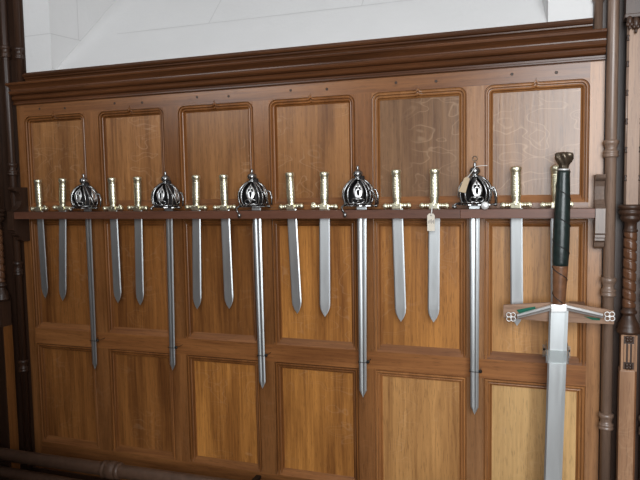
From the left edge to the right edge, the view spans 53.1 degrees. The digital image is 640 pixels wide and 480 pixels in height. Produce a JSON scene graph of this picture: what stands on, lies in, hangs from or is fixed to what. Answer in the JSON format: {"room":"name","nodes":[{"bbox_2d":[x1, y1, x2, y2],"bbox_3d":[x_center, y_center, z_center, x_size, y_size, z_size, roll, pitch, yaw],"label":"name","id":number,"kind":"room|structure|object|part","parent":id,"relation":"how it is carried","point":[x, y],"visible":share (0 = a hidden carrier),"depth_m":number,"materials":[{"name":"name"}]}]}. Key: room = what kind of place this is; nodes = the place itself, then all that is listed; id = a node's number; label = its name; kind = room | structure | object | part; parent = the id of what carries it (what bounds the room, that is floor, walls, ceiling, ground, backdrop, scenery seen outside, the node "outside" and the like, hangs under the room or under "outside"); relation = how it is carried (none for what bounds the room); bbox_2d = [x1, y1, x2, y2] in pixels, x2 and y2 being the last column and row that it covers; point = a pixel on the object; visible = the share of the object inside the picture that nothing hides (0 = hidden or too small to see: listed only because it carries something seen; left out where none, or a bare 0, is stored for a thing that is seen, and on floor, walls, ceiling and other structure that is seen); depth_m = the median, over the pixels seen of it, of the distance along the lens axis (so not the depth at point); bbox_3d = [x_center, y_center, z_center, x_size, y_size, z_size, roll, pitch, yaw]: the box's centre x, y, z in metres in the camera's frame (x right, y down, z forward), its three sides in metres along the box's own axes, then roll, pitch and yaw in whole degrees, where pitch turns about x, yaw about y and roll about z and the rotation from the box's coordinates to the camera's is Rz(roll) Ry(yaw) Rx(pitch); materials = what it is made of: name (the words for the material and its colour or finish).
{"room":"historic interior","nodes":[
{"label":"historic interior","id":0,"kind":"room"},
{"bbox_2d":[16,0,604,479],"bbox_3d":[-0.059,-0.821,3.145,3.750,4.300,0.752,1,5,19],"label":"wall","id":1,"kind":"structure","parent":0,"point":[211,414],"depth_m":2.85,"materials":[{"name":"brown wood"}]},
{"bbox_2d":[0,0,34,451],"bbox_3d":[-1.712,-0.869,3.355,0.491,4.179,0.084,1,5,19],"label":"trim","id":2,"kind":"structure","parent":1,"relation":"attached to","point":[7,236],"depth_m":3.37,"materials":[{"name":"brown wood"}]},
{"bbox_2d":[0,466,81,479],"bbox_3d":[-0.942,1.190,3.109,4.600,0.098,0.229,1,5,19],"label":"pipe","id":3,"kind":"object","parent":1,"relation":"attached to","point":[7,473],"visible":1,"depth_m":3.18,"materials":[{"name":"brown paint"}]},
{"bbox_3d":[-1.327,-0.183,3.259,0.374,0.030,0.019,1,5,19],"label":"panel sill","id":4,"kind":"part","parent":1,"relation":"part of","materials":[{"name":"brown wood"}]},
{"bbox_3d":[-1.331,-0.407,3.239,0.374,0.480,0.022,1,5,19],"label":"panel moulding","id":5,"kind":"part","parent":1,"relation":"part of","materials":[{"name":"brown wood"}]},
{"bbox_2d":[0,461,114,479],"bbox_3d":[-0.142,1.292,2.970,3.750,0.120,0.046,1,5,19],"label":"baseboard","id":6,"kind":"structure","parent":1,"relation":"attached to","point":[22,466],"depth_m":3.37,"materials":[{"name":"brown wood"}]},
{"bbox_3d":[-1.320,0.179,3.287,0.374,0.570,0.020,1,5,19],"label":"panel moulding","id":7,"kind":"part","parent":1,"relation":"part of","materials":[{"name":"brown wood"}]},
{"bbox_3d":[-1.325,-0.400,3.256,0.370,0.459,0.014,1,5,19],"label":"panel","id":8,"kind":"part","parent":1,"relation":"part of","materials":[{"name":"brown wood"}]},
{"bbox_3d":[-1.315,0.177,3.303,0.370,0.566,0.014,1,5,19],"label":"panel","id":9,"kind":"part","parent":1,"relation":"part of","materials":[{"name":"brown wood"}]},
{"bbox_3d":[-1.315,0.448,3.309,0.374,0.030,0.019,1,5,19],"label":"panel sill","id":10,"kind":"part","parent":1,"relation":"part of","materials":[{"name":"brown wood"}]},
{"bbox_3d":[-1.309,0.808,3.337,0.374,0.532,0.020,1,5,19],"label":"panel moulding","id":11,"kind":"part","parent":1,"relation":"part of","materials":[{"name":"brown wood"}]},
{"bbox_3d":[-1.304,0.806,3.353,0.370,0.528,0.014,1,5,19],"label":"panel","id":12,"kind":"part","parent":1,"relation":"part of","materials":[{"name":"brown wood"}]},
{"bbox_3d":[-1.304,1.058,3.358,0.374,0.030,0.019,1,5,19],"label":"panel sill","id":13,"kind":"part","parent":1,"relation":"part of","materials":[{"name":"brown wood"}]},
{"bbox_3d":[-0.899,-0.179,3.108,0.370,0.030,0.019,1,5,19],"label":"panel sill","id":14,"kind":"part","parent":1,"relation":"part of","materials":[{"name":"brown wood"}]},
{"bbox_2d":[0,447,260,479],"bbox_3d":[-0.939,1.081,3.092,4.601,0.111,0.240,1,5,19],"label":"pipe","id":15,"kind":"object","parent":1,"relation":"attached to","point":[107,469],"visible":1,"depth_m":3.02,"materials":[{"name":"brown paint"}]},
{"bbox_3d":[-0.904,-0.403,3.089,0.370,0.480,0.022,1,5,19],"label":"panel moulding","id":16,"kind":"part","parent":1,"relation":"part of","materials":[{"name":"brown wood"}]},
{"bbox_3d":[-0.898,-0.396,3.106,0.366,0.459,0.014,1,5,19],"label":"panel","id":17,"kind":"part","parent":1,"relation":"part of","materials":[{"name":"brown wood"}]},
{"bbox_3d":[-0.893,0.183,3.137,0.370,0.570,0.020,1,5,19],"label":"panel moulding","id":18,"kind":"part","parent":1,"relation":"part of","materials":[{"name":"brown wood"}]},
{"bbox_3d":[-0.888,0.452,3.159,0.370,0.030,0.019,1,5,19],"label":"panel sill","id":19,"kind":"part","parent":1,"relation":"part of","materials":[{"name":"brown wood"}]},
{"bbox_3d":[-0.887,0.182,3.152,0.366,0.566,0.014,1,5,19],"label":"panel","id":20,"kind":"part","parent":1,"relation":"part of","materials":[{"name":"brown wood"}]},
{"bbox_3d":[-0.882,0.812,3.187,0.370,0.532,0.020,1,5,19],"label":"panel moulding","id":21,"kind":"part","parent":1,"relation":"part of","materials":[{"name":"brown wood"}]},
{"bbox_3d":[-0.876,0.811,3.203,0.366,0.528,0.014,1,5,19],"label":"panel","id":22,"kind":"part","parent":1,"relation":"part of","materials":[{"name":"brown wood"}]},
{"bbox_3d":[-0.877,1.062,3.208,0.370,0.030,0.019,1,5,19],"label":"panel sill","id":23,"kind":"part","parent":1,"relation":"part of","materials":[{"name":"brown wood"}]},
{"bbox_3d":[-0.215,1.157,2.991,2.675,0.148,0.034,1,5,19],"label":"rail","id":24,"kind":"part","parent":1,"relation":"part of","materials":[{"name":"brown wood"}]},
{"bbox_3d":[-0.470,-0.174,2.957,0.384,0.030,0.019,1,5,19],"label":"panel sill","id":25,"kind":"part","parent":1,"relation":"part of","materials":[{"name":"brown wood"}]},
{"bbox_3d":[-0.474,-0.398,2.938,0.384,0.480,0.022,1,5,19],"label":"panel moulding","id":26,"kind":"part","parent":1,"relation":"part of","materials":[{"name":"brown wood"}]},
{"bbox_3d":[-0.468,-0.391,2.955,0.380,0.459,0.014,1,5,19],"label":"panel","id":27,"kind":"part","parent":1,"relation":"part of","materials":[{"name":"brown wood"}]},
{"bbox_3d":[-0.463,0.188,2.986,0.384,0.570,0.020,1,5,19],"label":"panel moulding","id":28,"kind":"part","parent":1,"relation":"part of","materials":[{"name":"brown wood"}]},
{"bbox_3d":[-0.458,0.457,3.008,0.384,0.030,0.019,1,5,19],"label":"panel sill","id":29,"kind":"part","parent":1,"relation":"part of","materials":[{"name":"brown wood"}]},
{"bbox_3d":[-0.458,0.186,3.002,0.380,0.566,0.014,1,5,19],"label":"panel","id":30,"kind":"part","parent":1,"relation":"part of","materials":[{"name":"brown wood"}]},
{"bbox_3d":[-0.452,0.816,3.036,0.384,0.532,0.020,1,5,19],"label":"panel moulding","id":31,"kind":"part","parent":1,"relation":"part of","materials":[{"name":"brown wood"}]},
{"bbox_3d":[-0.447,1.067,3.057,0.384,0.030,0.019,1,5,19],"label":"panel sill","id":32,"kind":"part","parent":1,"relation":"part of","materials":[{"name":"brown wood"}]},
{"bbox_3d":[-0.446,0.815,3.052,0.380,0.528,0.014,1,5,19],"label":"panel","id":33,"kind":"part","parent":1,"relation":"part of","materials":[{"name":"brown wood"}]},
{"bbox_2d":[5,28,606,105],"bbox_3d":[-0.262,-0.730,2.811,2.779,0.107,0.089,1,5,19],"label":"trim","id":34,"kind":"structure","parent":1,"relation":"attached to","point":[582,45],"depth_m":2.68,"materials":[{"name":"brown wood"}]},
{"bbox_2d":[13,0,24,81],"bbox_3d":[-1.536,-1.871,3.161,0.048,2.157,0.048,1,5,19],"label":"colonnette","id":35,"kind":"object","parent":34,"relation":"on","point":[18,48],"visible":0.97,"depth_m":3.22,"materials":[{"name":"brown wood"}]},
{"bbox_3d":[-1.519,-0.942,3.236,0.048,0.060,0.048,1,5,19],"label":"ring moulding","id":36,"kind":"part","parent":35,"relation":"part of","materials":[{"name":"brown wood"}]},
{"bbox_2d":[592,0,604,28],"bbox_3d":[1.004,-1.845,2.269,0.043,2.157,0.043,1,5,19],"label":"colonnette","id":37,"kind":"object","parent":34,"relation":"on","point":[598,4],"visible":0.81,"depth_m":2.34,"materials":[{"name":"brown wood"}]},
{"bbox_2d":[7,174,605,248],"bbox_3d":[-0.256,-0.117,2.820,2.766,0.276,0.106,1,5,19],"label":"rack","id":38,"kind":"object","parent":1,"relation":"attached to","point":[18,217],"visible":0.98,"depth_m":2.71,"materials":[{"name":"brown wood"}]},
{"bbox_2d":[30,179,48,297],"bbox_3d":[-1.404,-0.004,3.227,0.119,0.601,0.034,0,5,26],"label":"sword","id":39,"kind":"object","parent":38,"relation":"hanging from","point":[38,189],"visible":1,"depth_m":3.22,"materials":[{"name":"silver metal"}]},
{"bbox_3d":[-1.402,0.075,3.233,0.047,0.442,0.005,0,5,26],"label":"blade","id":40,"kind":"part","parent":39,"relation":"part of","materials":[{"name":"metal"}]},
{"bbox_2d":[52,178,70,300],"bbox_3d":[-1.271,0.000,3.181,0.118,0.614,0.037,2,5,30],"label":"sword","id":41,"kind":"object","parent":38,"relation":"on","point":[62,207],"visible":0.97,"depth_m":3.18,"materials":[{"name":"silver metal"}]},
{"bbox_3d":[-1.284,0.080,3.193,0.047,0.455,0.005,5,6,22],"label":"blade","id":42,"kind":"part","parent":41,"relation":"part of","materials":[{"name":"metal"}]},
{"bbox_2d":[69,174,101,368],"bbox_3d":[-1.133,0.161,3.148,0.154,0.970,0.128,1,5,25],"label":"sword","id":43,"kind":"object","parent":38,"relation":"hanging from","point":[84,196],"visible":0.99,"depth_m":3.13,"materials":[{"name":"metal"}]},
{"bbox_3d":[-1.155,-0.218,3.074,0.040,0.073,0.032,1,5,25],"label":"shield plate","id":44,"kind":"part","parent":43,"relation":"part of","materials":[{"name":"metal"}]},
{"bbox_3d":[-1.137,-0.157,3.120,0.150,0.015,0.105,1,5,25],"label":"plate","id":45,"kind":"part","parent":43,"relation":"part of","materials":[{"name":"metal"}]},
{"bbox_3d":[-1.126,0.252,3.151,0.039,0.788,0.005,1,5,25],"label":"blade","id":46,"kind":"part","parent":43,"relation":"part of","materials":[{"name":"metal"}]},
{"bbox_3d":[-1.101,-0.221,3.103,0.034,0.073,0.037,1,5,25],"label":"shield plate","id":47,"kind":"part","parent":43,"relation":"part of","materials":[{"name":"metal"}]},
{"bbox_2d":[102,177,123,301],"bbox_3d":[-0.988,0.003,3.081,0.119,0.607,0.034,0,5,22],"label":"sword","id":48,"kind":"object","parent":38,"relation":"on","point":[111,181],"visible":0.98,"depth_m":3.08,"materials":[{"name":"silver metal"}]},
{"bbox_3d":[-0.986,0.083,3.087,0.047,0.447,0.005,0,5,22],"label":"blade","id":49,"kind":"part","parent":48,"relation":"part of","materials":[{"name":"metal"}]},
{"bbox_2d":[127,176,148,304],"bbox_3d":[-0.860,0.007,3.037,0.119,0.614,0.034,2,6,23],"label":"sword","id":50,"kind":"object","parent":38,"relation":"on","point":[137,180],"visible":1,"depth_m":3.04,"materials":[{"name":"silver metal"}]},
{"bbox_3d":[-0.861,0.086,3.044,0.047,0.454,0.005,2,6,23],"label":"blade","id":51,"kind":"part","parent":50,"relation":"part of","materials":[{"name":"metal"}]},
{"bbox_2d":[150,171,183,369],"bbox_3d":[-0.706,0.150,2.997,0.154,0.940,0.128,2,6,25],"label":"sword","id":52,"kind":"object","parent":38,"relation":"hanging from","point":[164,195],"visible":0.99,"depth_m":2.98,"materials":[{"name":"metal"}]},
{"bbox_3d":[-0.722,-0.213,2.921,0.040,0.073,0.032,2,6,25],"label":"shield plate","id":53,"kind":"part","parent":52,"relation":"part of","materials":[{"name":"metal"}]},
{"bbox_3d":[-0.705,-0.152,2.969,0.150,0.015,0.105,2,6,25],"label":"plate","id":54,"kind":"part","parent":52,"relation":"part of","materials":[{"name":"metal"}]},
{"bbox_3d":[-0.699,0.241,3.001,0.039,0.758,0.005,2,6,25],"label":"blade","id":55,"kind":"part","parent":52,"relation":"part of","materials":[{"name":"metal"}]},
{"bbox_3d":[-0.664,-0.216,2.945,0.035,0.073,0.033,-2,5,-13],"label":"shield plate","id":56,"kind":"part","parent":52,"relation":"part of","materials":[{"name":"metal"}]},
{"bbox_2d":[185,175,207,308],"bbox_3d":[-0.566,0.012,2.934,0.119,0.619,0.034,3,6,24],"label":"sword","id":57,"kind":"object","parent":38,"relation":"on","point":[196,223],"visible":0.98,"depth_m":2.93,"materials":[{"name":"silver metal"}]},
{"bbox_3d":[-0.567,0.091,2.941,0.047,0.459,0.005,3,6,24],"label":"blade","id":58,"kind":"part","parent":57,"relation":"part of","materials":[{"name":"silver metal"}]},
{"bbox_2d":[213,174,236,308],"bbox_3d":[-0.422,0.009,2.882,0.119,0.609,0.034,0,5,22],"label":"sword","id":59,"kind":"object","parent":38,"relation":"on","point":[225,223],"visible":0.99,"depth_m":2.88,"materials":[{"name":"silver metal"}]},
{"bbox_3d":[-0.419,0.089,2.888,0.047,0.449,0.005,0,5,22],"label":"blade","id":60,"kind":"part","parent":59,"relation":"part of","materials":[{"name":"silver metal"}]},
{"bbox_3d":[-0.482,-0.116,2.903,2.210,0.035,0.100,1,5,19],"label":"rack rail","id":61,"kind":"part","parent":38,"relation":"part of","materials":[{"name":"brown wood"}]},
{"bbox_2d":[236,169,272,388],"bbox_3d":[-0.278,0.178,2.847,0.152,0.985,0.128,0,5,17],"label":"sword","id":62,"kind":"object","parent":38,"relation":"hanging from","point":[252,193],"visible":1,"depth_m":2.83,"materials":[{"name":"metal"}]},
{"bbox_3d":[-0.298,-0.209,2.772,0.040,0.073,0.032,0,5,17],"label":"shield plate","id":63,"kind":"part","parent":62,"relation":"part of","materials":[{"name":"metal"}]},
{"bbox_3d":[-0.285,-0.148,2.821,0.150,0.015,0.105,0,5,17],"label":"plate","id":64,"kind":"part","parent":62,"relation":"part of","materials":[{"name":"metal"}]},
{"bbox_3d":[-0.269,0.268,2.851,0.039,0.804,0.005,0,5,17],"label":"blade","id":65,"kind":"part","parent":62,"relation":"part of","materials":[{"name":"metal"}]},
{"bbox_2d":[279,172,303,312],"bbox_3d":[-0.121,0.014,2.777,0.118,0.615,0.035,2,5,31],"label":"sword","id":66,"kind":"object","parent":38,"relation":"on","point":[292,223],"visible":1,"depth_m":2.77,"materials":[{"name":"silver metal"}]},
{"bbox_3d":[-0.111,0.094,2.780,0.047,0.456,0.005,-1,4,25],"label":"blade","id":67,"kind":"part","parent":66,"relation":"part of","materials":[{"name":"metal"}]},
{"bbox_2d":[311,171,337,315],"bbox_3d":[0.020,0.021,2.728,0.119,0.622,0.034,1,5,15],"label":"sword","id":68,"kind":"object","parent":38,"relation":"on","point":[324,224],"visible":0.99,"depth_m":2.73,"materials":[{"name":"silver metal"}]},
{"bbox_3d":[0.020,0.100,2.735,0.047,0.463,0.005,1,5,15],"label":"blade","id":69,"kind":"part","parent":68,"relation":"part of","materials":[{"name":"silver metal"}]},
{"bbox_2d":[341,165,378,396],"bbox_3d":[0.171,0.181,2.689,0.152,0.983,0.128,1,5,16],"label":"sword","id":70,"kind":"object","parent":38,"relation":"hanging from","point":[357,191],"visible":1,"depth_m":2.68,"materials":[{"name":"metal"}]},
{"bbox_3d":[0.158,-0.205,2.612,0.040,0.073,0.032,1,5,16],"label":"shield plate","id":71,"kind":"part","parent":70,"relation":"part of","materials":[{"name":"metal"}]},
{"bbox_3d":[0.169,-0.143,2.661,0.150,0.015,0.105,1,5,16],"label":"plate","id":72,"kind":"part","parent":70,"relation":"part of","materials":[{"name":"metal"}]},
{"bbox_3d":[0.178,0.272,2.694,0.039,0.802,0.005,1,5,16],"label":"blade","id":73,"kind":"part","parent":70,"relation":"part of","materials":[{"name":"silver metal"}]},
{"bbox_2d":[383,169,410,320],"bbox_3d":[0.321,0.025,2.622,0.119,0.627,0.034,-1,4,22],"label":"sword","id":74,"kind":"object","parent":38,"relation":"on","point":[397,224],"visible":0.99,"depth_m":2.62,"materials":[{"name":"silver metal"}]},
{"bbox_3d":[0.325,0.105,2.628,0.047,0.467,0.005,-1,4,22],"label":"blade","id":75,"kind":"part","parent":74,"relation":"part of","materials":[{"name":"metal"}]},
{"bbox_2d":[419,168,448,321],"bbox_3d":[0.459,0.025,2.574,0.119,0.621,0.034,1,5,21],"label":"sword","id":76,"kind":"object","parent":38,"relation":"on","point":[433,236],"visible":0.98,"depth_m":2.57,"materials":[{"name":"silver metal"}]},
{"bbox_2d":[427,202,436,230],"bbox_3d":[0.444,-0.092,2.533,0.030,0.112,0.033,1,5,27],"label":"paper tag","id":77,"kind":"object","parent":76,"relation":"hanging from","point":[430,217],"visible":1,"depth_m":2.52,"materials":[{"name":"grey paper"}]},
{"bbox_3d":[0.459,0.104,2.581,0.047,0.462,0.005,1,5,21],"label":"blade","id":78,"kind":"part","parent":76,"relation":"part of","materials":[{"name":"metal"}]},
{"bbox_2d":[452,162,497,414],"bbox_3d":[0.614,0.199,2.535,0.171,1.010,0.128,1,5,19],"label":"sword","id":79,"kind":"object","parent":38,"relation":"hanging from","point":[478,192],"visible":0.94,"depth_m":2.53,"materials":[{"name":"metal"}]},
{"bbox_2d":[459,156,487,192],"bbox_3d":[0.588,-0.253,2.453,0.098,0.144,0.065,-5,6,-41],"label":"paper tag","id":80,"kind":"object","parent":79,"relation":"hanging from","point":[463,188],"visible":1,"depth_m":2.44,"materials":[{"name":"paper"}]},
{"bbox_3d":[0.614,0.289,2.542,0.039,0.828,0.005,1,5,19],"label":"blade","id":81,"kind":"part","parent":79,"relation":"part of","materials":[{"name":"metal"}]},
{"bbox_3d":[0.603,-0.200,2.455,0.040,0.073,0.032,1,5,19],"label":"shield plate","id":82,"kind":"part","parent":79,"relation":"part of","materials":[{"name":"metal"}]},
{"bbox_3d":[0.617,-0.139,2.504,0.150,0.015,0.105,1,5,19],"label":"plate","id":83,"kind":"part","parent":79,"relation":"part of","materials":[{"name":"metal"}]},
{"bbox_2d":[500,166,531,324],"bbox_3d":[0.758,0.026,2.468,0.119,0.618,0.034,1,5,27],"label":"sword","id":84,"kind":"object","parent":38,"relation":"on","point":[516,224],"visible":0.99,"depth_m":2.46,"materials":[{"name":"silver metal"}]},
{"bbox_3d":[0.760,0.106,2.474,0.047,0.458,0.005,1,5,27],"label":"blade","id":85,"kind":"part","parent":84,"relation":"part of","materials":[{"name":"metal"}]},
{"bbox_3d":[0.790,-0.103,2.456,0.484,0.035,0.100,1,5,19],"label":"rack rail","id":86,"kind":"part","parent":38,"relation":"part of","materials":[{"name":"brown wood"}]},
{"bbox_2d":[540,165,573,301],"bbox_3d":[0.896,0.026,2.420,0.119,0.616,0.034,0,5,19],"label":"sword","id":87,"kind":"object","parent":38,"relation":"on","point":[554,168],"visible":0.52,"depth_m":2.41,"materials":[{"name":"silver metal"}]},
{"bbox_3d":[0.899,0.106,2.426,0.047,0.456,0.005,0,5,19],"label":"blade","id":88,"kind":"part","parent":87,"relation":"part of","materials":[{"name":"metal"}]},
{"bbox_3d":[-0.248,-0.661,2.845,2.675,0.084,0.034,1,5,19],"label":"rail","id":89,"kind":"part","parent":1,"relation":"part of","materials":[{"name":"brown wood"}]},
{"bbox_2d":[22,18,592,80],"bbox_3d":[-0.240,-0.808,2.812,2.650,0.048,0.060,1,5,19],"label":"trim","id":90,"kind":"structure","parent":1,"relation":"attached to","point":[586,23],"depth_m":2.69,"materials":[{"name":"brown wood"}]},
{"bbox_3d":[-0.238,-0.126,2.888,2.675,0.063,0.034,1,5,19],"label":"rail","id":91,"kind":"part","parent":1,"relation":"part of","materials":[{"name":"brown wood"}]},
{"bbox_3d":[-0.030,-0.170,2.803,0.396,0.030,0.019,1,5,19],"label":"panel sill","id":92,"kind":"part","parent":1,"relation":"part of","materials":[{"name":"brown wood"}]},
{"bbox_3d":[-0.227,0.513,2.939,2.675,0.080,0.034,1,5,19],"label":"rail","id":93,"kind":"part","parent":1,"relation":"part of","materials":[{"name":"brown wood"}]},
{"bbox_3d":[-0.035,-0.394,2.784,0.396,0.480,0.022,1,5,19],"label":"panel moulding","id":94,"kind":"part","parent":1,"relation":"part of","materials":[{"name":"brown wood"}]},
{"bbox_3d":[-0.029,-0.387,2.801,0.392,0.459,0.014,1,5,19],"label":"panel","id":95,"kind":"part","parent":1,"relation":"part of","materials":[{"name":"brown wood"}]},
{"bbox_3d":[-0.024,0.192,2.831,0.396,0.570,0.020,1,5,19],"label":"panel moulding","id":96,"kind":"part","parent":1,"relation":"part of","materials":[{"name":"brown wood"}]},
{"bbox_3d":[-0.008,1.071,2.902,0.396,0.030,0.019,1,5,19],"label":"panel sill","id":97,"kind":"part","parent":1,"relation":"part of","materials":[{"name":"brown wood"}]},
{"bbox_3d":[-0.018,0.191,2.847,0.392,0.566,0.014,1,5,19],"label":"panel","id":98,"kind":"part","parent":1,"relation":"part of","materials":[{"name":"brown wood"}]},
{"bbox_3d":[-0.019,0.461,2.854,0.396,0.030,0.019,1,5,19],"label":"panel sill","id":99,"kind":"part","parent":1,"relation":"part of","materials":[{"name":"brown wood"}]},
{"bbox_3d":[-0.012,0.821,2.882,0.396,0.532,0.020,1,5,19],"label":"panel moulding","id":100,"kind":"part","parent":1,"relation":"part of","materials":[{"name":"brown wood"}]},
{"bbox_3d":[-0.007,0.820,2.897,0.392,0.528,0.014,1,5,19],"label":"panel","id":101,"kind":"part","parent":1,"relation":"part of","materials":[{"name":"brown wood"}]},
{"bbox_3d":[0.409,-0.165,2.649,0.390,0.030,0.019,1,5,19],"label":"panel sill","id":102,"kind":"part","parent":1,"relation":"part of","materials":[{"name":"brown wood"}]},
{"bbox_3d":[0.404,-0.390,2.630,0.390,0.480,0.022,1,5,19],"label":"panel moulding","id":103,"kind":"part","parent":1,"relation":"part of","materials":[{"name":"brown wood"}]},
{"bbox_3d":[0.410,-0.383,2.647,0.386,0.459,0.014,1,5,19],"label":"panel","id":104,"kind":"part","parent":1,"relation":"part of","materials":[{"name":"brown wood"}]},
{"bbox_3d":[0.421,0.195,2.693,0.386,0.566,0.014,1,5,19],"label":"panel","id":105,"kind":"part","parent":1,"relation":"part of","materials":[{"name":"brown wood"}]},
{"bbox_3d":[0.415,0.197,2.677,0.390,0.570,0.020,1,5,19],"label":"panel moulding","id":106,"kind":"part","parent":1,"relation":"part of","materials":[{"name":"brown wood"}]},
{"bbox_3d":[0.426,0.825,2.728,0.390,0.532,0.020,1,5,19],"label":"panel moulding","id":107,"kind":"part","parent":1,"relation":"part of","materials":[{"name":"brown wood"}]},
{"bbox_3d":[0.420,0.466,2.699,0.390,0.030,0.019,1,5,19],"label":"panel sill","id":108,"kind":"part","parent":1,"relation":"part of","materials":[{"name":"brown wood"}]},
{"bbox_3d":[0.432,0.824,2.743,0.386,0.528,0.014,1,5,19],"label":"panel","id":109,"kind":"part","parent":1,"relation":"part of","materials":[{"name":"brown wood"}]},
{"bbox_3d":[0.862,0.828,2.592,0.381,0.528,0.014,1,5,19],"label":"panel","id":110,"kind":"part","parent":1,"relation":"part of","materials":[{"name":"brown wood"}]},
{"bbox_3d":[0.857,0.830,2.577,0.385,0.532,0.020,1,5,19],"label":"panel moulding","id":111,"kind":"part","parent":1,"relation":"part of","materials":[{"name":"brown wood"}]},
{"bbox_3d":[0.850,0.470,2.548,0.385,0.030,0.019,1,5,19],"label":"panel sill","id":112,"kind":"part","parent":1,"relation":"part of","materials":[{"name":"brown wood"}]},
{"bbox_3d":[0.851,0.200,2.542,0.381,0.566,0.014,1,5,19],"label":"panel","id":113,"kind":"part","parent":1,"relation":"part of","materials":[{"name":"brown wood"}]},
{"bbox_3d":[0.845,0.201,2.526,0.385,0.570,0.020,1,5,19],"label":"panel moulding","id":114,"kind":"part","parent":1,"relation":"part of","materials":[{"name":"brown wood"}]},
{"bbox_3d":[0.840,-0.378,2.495,0.381,0.459,0.014,1,5,19],"label":"panel","id":115,"kind":"part","parent":1,"relation":"part of","materials":[{"name":"brown wood"}]},
{"bbox_3d":[0.835,-0.385,2.478,0.385,0.480,0.022,1,5,19],"label":"panel moulding","id":116,"kind":"part","parent":1,"relation":"part of","materials":[{"name":"brown wood"}]},
{"bbox_3d":[0.839,-0.161,2.498,0.385,0.030,0.019,1,5,19],"label":"panel sill","id":117,"kind":"part","parent":1,"relation":"part of","materials":[{"name":"brown wood"}]},
{"bbox_2d":[542,340,570,363],"bbox_3d":[0.900,0.433,2.433,0.103,0.066,0.159,1,5,19],"label":"clip","id":118,"kind":"object","parent":1,"relation":"attached to","point":[552,356],"visible":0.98,"depth_m":2.36,"materials":[{"name":"silver plastic"}]},
{"bbox_2d":[503,301,613,323],"bbox_3d":[0.900,0.263,2.431,0.385,0.074,0.134,1,5,19],"label":"bracket","id":119,"kind":"object","parent":1,"relation":"attached to","point":[574,317],"visible":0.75,"depth_m":2.38,"materials":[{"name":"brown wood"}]},
{"bbox_2d":[506,152,614,479],"bbox_3d":[0.879,0.462,2.368,0.374,1.562,0.070,2,5,19],"label":"sword","id":120,"kind":"object","parent":119,"relation":"attached to","point":[558,310],"visible":1,"depth_m":2.35,"materials":[{"name":"metal"}]},
{"bbox_3d":[0.876,0.748,2.394,0.066,0.986,0.005,2,5,19],"label":"blade","id":121,"kind":"part","parent":120,"relation":"part of","materials":[{"name":"metal"}]},
{"bbox_3d":[0.876,0.163,2.342,0.056,0.134,0.046,2,5,19],"label":"spiral cord","id":122,"kind":"part","parent":120,"relation":"part of","materials":[{"name":"brown leather"}]},
{"bbox_3d":[0.878,-0.080,2.321,0.062,0.338,0.053,2,5,19],"label":"spiral cord","id":123,"kind":"part","parent":120,"relation":"part of","materials":[{"name":"leather"}]},
{"bbox_2d":[593,0,639,479],"bbox_3d":[1.310,-0.839,2.302,0.608,4.179,0.066,1,5,19],"label":"trim","id":124,"kind":"structure","parent":1,"relation":"attached to","point":[619,234],"depth_m":2.40,"materials":[{"name":"brown wood"}]},
{"bbox_3d":[-0.723,1.538,1.095,9.400,0.050,4.070,1,5,19],"label":"floor","id":125,"kind":"structure","parent":0,"visible":0},
{"bbox_2d":[0,143,19,479],"bbox_3d":[-1.674,-0.799,3.233,0.087,4.300,0.092,-1,5,0],"label":"post","id":126,"kind":"object","parent":125,"relation":"on","point":[8,404],"visible":1,"depth_m":3.34,"materials":[{"name":"brown wood"}]},
{"bbox_2d":[0,0,32,470],"bbox_3d":[-1.587,-0.802,3.252,0.048,4.300,0.048,-3,5,-25],"label":"colonnette","id":127,"kind":"object","parent":125,"relation":"on","point":[5,55],"visible":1,"depth_m":3.30,"materials":[{"name":"brown wood"}]},
{"bbox_3d":[-1.590,-0.951,3.240,0.049,0.060,0.049,1,5,19],"label":"ring moulding","id":128,"kind":"part","parent":127,"relation":"part of","materials":[{"name":"brown wood"}]},
{"bbox_3d":[-1.579,-0.363,3.287,0.049,0.065,0.049,1,5,19],"label":"ring moulding","id":129,"kind":"part","parent":127,"relation":"part of","materials":[{"name":"brown wood"}]},
{"bbox_3d":[-1.570,0.148,3.328,0.049,0.074,0.049,1,5,19],"label":"ring moulding","id":130,"kind":"part","parent":127,"relation":"part of","materials":[{"name":"brown wood"}]},
{"bbox_3d":[-1.561,0.661,3.369,0.049,0.064,0.049,1,5,19],"label":"ring moulding","id":131,"kind":"part","parent":127,"relation":"part of","materials":[{"name":"brown wood"}]},
{"bbox_2d":[598,0,619,479],"bbox_3d":[1.062,-0.775,2.318,0.055,4.300,0.055,-3,5,-25],"label":"colonnette","id":132,"kind":"object","parent":125,"relation":"on","point":[608,291],"visible":1,"depth_m":2.36,"materials":[{"name":"brown wood"}]},
{"bbox_3d":[1.088,0.688,2.435,0.056,0.064,0.056,1,5,19],"label":"ring moulding","id":133,"kind":"part","parent":132,"relation":"part of","materials":[{"name":"brown wood"}]},
{"bbox_3d":[1.079,0.175,2.394,0.056,0.074,0.056,1,5,19],"label":"ring moulding","id":134,"kind":"part","parent":132,"relation":"part of","materials":[{"name":"brown wood"}]},
{"bbox_3d":[1.070,-0.336,2.353,0.056,0.065,0.056,1,5,19],"label":"ring moulding","id":135,"kind":"part","parent":132,"relation":"part of","materials":[{"name":"brown wood"}]},
{"bbox_2d":[616,0,639,479],"bbox_3d":[1.110,-0.771,2.255,0.087,4.300,0.092,-1,5,0],"label":"post","id":136,"kind":"object","parent":125,"relation":"on","point":[628,327],"visible":1,"depth_m":2.31,"materials":[{"name":"brown wood"}]},
{"bbox_3d":[1.124,0.411,2.329,0.035,0.123,0.001,1,5,19],"label":"sunk panel","id":137,"kind":"part","parent":136,"relation":"part of","materials":[{"name":"brown wood"}]},
{"bbox_2d":[638,415,639,479],"bbox_3d":[1.190,-0.774,2.276,0.048,4.300,0.048,-3,5,-25],"label":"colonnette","id":138,"kind":"object","parent":125,"relation":"on","point":[639,415],"visible":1,"depth_m":2.41,"materials":[{"name":"brown wood"}]}
]}

